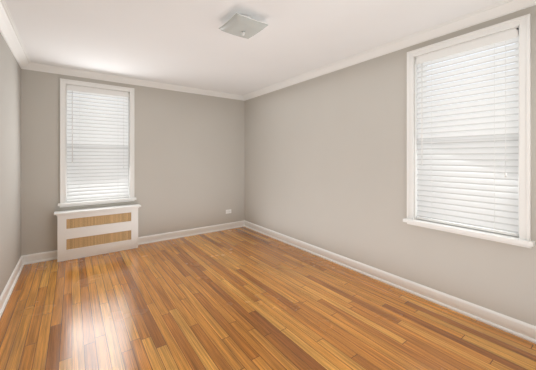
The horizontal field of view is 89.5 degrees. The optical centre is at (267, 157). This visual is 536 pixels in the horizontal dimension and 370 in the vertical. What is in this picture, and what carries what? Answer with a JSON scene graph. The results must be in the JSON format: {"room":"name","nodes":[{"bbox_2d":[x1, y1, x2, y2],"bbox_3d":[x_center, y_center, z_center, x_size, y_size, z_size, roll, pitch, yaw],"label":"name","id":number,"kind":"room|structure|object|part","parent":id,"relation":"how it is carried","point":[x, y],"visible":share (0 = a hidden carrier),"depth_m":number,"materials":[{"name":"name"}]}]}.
{"room":"empty room","nodes":[
{"label":"empty room","id":0,"kind":"room"},
{"bbox_2d":[0,33,20,295],"bbox_3d":[-1.680,0.080,1.227,0.260,2.500,5.060,0,0,-36],"label":"wall","id":1,"kind":"structure","parent":0,"point":[10,162],"depth_m":2.73,"materials":[{"name":"paint"}]},
{"bbox_2d":[0,255,27,317],"bbox_3d":[-1.563,1.274,1.313,0.030,0.112,5.060,0,0,-36],"label":"baseboard","id":2,"kind":"structure","parent":1,"relation":"attached to","point":[23,260],"depth_m":2.73,"materials":[{"name":"white wood"}]},
{"bbox_2d":[0,0,31,69],"bbox_3d":[-1.533,-1.135,1.334,0.105,0.070,5.060,0,0,-36],"label":"crown molding","id":3,"kind":"structure","parent":1,"relation":"attached to","point":[9,32],"depth_m":2.57,"materials":[{"name":"white wood"}]},
{"bbox_2d":[21,69,244,255],"bbox_3d":[-1.833,0.080,4.402,3.740,2.500,0.260,0,0,-36],"label":"wall","id":4,"kind":"structure","parent":0,"point":[189,160],"depth_m":4.32,"materials":[{"name":"paint"}]},
{"bbox_2d":[24,250,56,263],"bbox_3d":[-2.883,1.274,3.462,0.296,0.112,0.030,0,0,-36],"label":"baseboard","id":5,"kind":"structure","parent":4,"relation":"attached to","point":[50,255],"depth_m":3.45,"materials":[{"name":"white wood"}]},
{"bbox_2d":[58,78,135,207],"bbox_3d":[-2.410,-0.191,3.865,0.935,1.704,0.192,0,0,-36],"label":"window","id":6,"kind":"structure","parent":4,"relation":"in","point":[64,83],"depth_m":3.72,"materials":[{"name":"white wood"}]},
{"bbox_2d":[67,85,128,201],"bbox_3d":[-2.408,-0.188,3.861,0.747,1.570,0.074,0,0,-36],"label":"window blind","id":7,"kind":"object","parent":6,"relation":"attached to","point":[97,158],"visible":0.94,"depth_m":3.84,"materials":[{"name":"white plastic"}]},
{"bbox_2d":[32,63,243,99],"bbox_3d":[-1.730,-1.135,4.252,2.970,0.070,0.105,0,0,-36],"label":"crown molding","id":8,"kind":"structure","parent":4,"relation":"attached to","point":[35,66],"depth_m":3.99,"materials":[{"name":"white wood"}]},
{"bbox_2d":[138,221,243,244],"bbox_3d":[-1.236,1.274,4.656,1.876,0.112,0.030,0,0,-36],"label":"baseboard","id":9,"kind":"structure","parent":4,"relation":"attached to","point":[208,229],"depth_m":4.57,"materials":[{"name":"white wood"}]},
{"bbox_2d":[5,0,503,94],"bbox_3d":[-0.272,-1.245,2.249,3.740,0.150,5.580,0,0,-36],"label":"ceiling","id":10,"kind":"structure","parent":0,"point":[187,43],"depth_m":2.57,"materials":[{"name":"paint"}]},
{"bbox_2d":[218,13,268,38],"bbox_3d":[-0.209,-1.099,2.282,0.310,0.141,0.310,0,0,-36],"label":"flush-mount light","id":11,"kind":"object","parent":10,"relation":"attached to","point":[243,25],"visible":1,"depth_m":2.22,"materials":[{"name":"white glass"}]},
{"bbox_2d":[0,227,535,369],"bbox_3d":[-0.272,1.390,2.249,3.740,0.120,5.580,0,0,-36],"label":"floor","id":12,"kind":"structure","parent":0,"point":[242,298],"depth_m":2.23,"materials":[{"name":"brown wood"}]},
{"bbox_2d":[54,204,140,261],"bbox_3d":[-2.331,1.018,3.761,1.010,0.623,0.185,0,0,-36],"label":"radiator cover","id":13,"kind":"object","parent":12,"relation":"on","point":[83,233],"visible":1,"depth_m":3.68,"materials":[{"name":"white wood"}]},
{"bbox_2d":[245,5,535,325],"bbox_3d":[1.137,0.080,3.270,0.260,2.500,5.060,0,0,-36],"label":"wall","id":14,"kind":"structure","parent":0,"point":[325,161],"depth_m":3.08,"materials":[{"name":"paint"}]},
{"bbox_2d":[244,0,535,99],"bbox_3d":[0.990,-1.135,3.163,0.105,0.070,5.060,0,0,-36],"label":"crown molding","id":15,"kind":"structure","parent":14,"relation":"attached to","point":[505,7],"depth_m":2.59,"materials":[{"name":"white wood"}]},
{"bbox_2d":[244,220,535,343],"bbox_3d":[1.020,1.274,3.185,0.030,0.112,5.060,0,0,-36],"label":"baseboard","id":16,"kind":"structure","parent":14,"relation":"attached to","point":[518,328],"depth_m":2.57,"materials":[{"name":"white wood"}]},
{"bbox_2d":[403,14,534,247],"bbox_3d":[1.688,-0.191,2.355,0.202,1.704,0.935,0,0,-36],"label":"window","id":17,"kind":"structure","parent":14,"relation":"in","point":[523,238],"depth_m":2.11,"materials":[{"name":"white wood"}]},
{"bbox_2d":[416,28,518,236],"bbox_3d":[1.680,-0.188,2.349,0.074,1.570,0.747,0,0,-36],"label":"window blind","id":18,"kind":"object","parent":17,"relation":"attached to","point":[468,169],"visible":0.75,"depth_m":2.29,"materials":[{"name":"white plastic"}]},
{"bbox_3d":[1.746,-0.185,2.397,0.058,1.580,0.755,0,0,-36],"label":"window right sash","id":19,"kind":"part","parent":17,"relation":"part of","materials":[{"name":"white plastic"}]}
]}

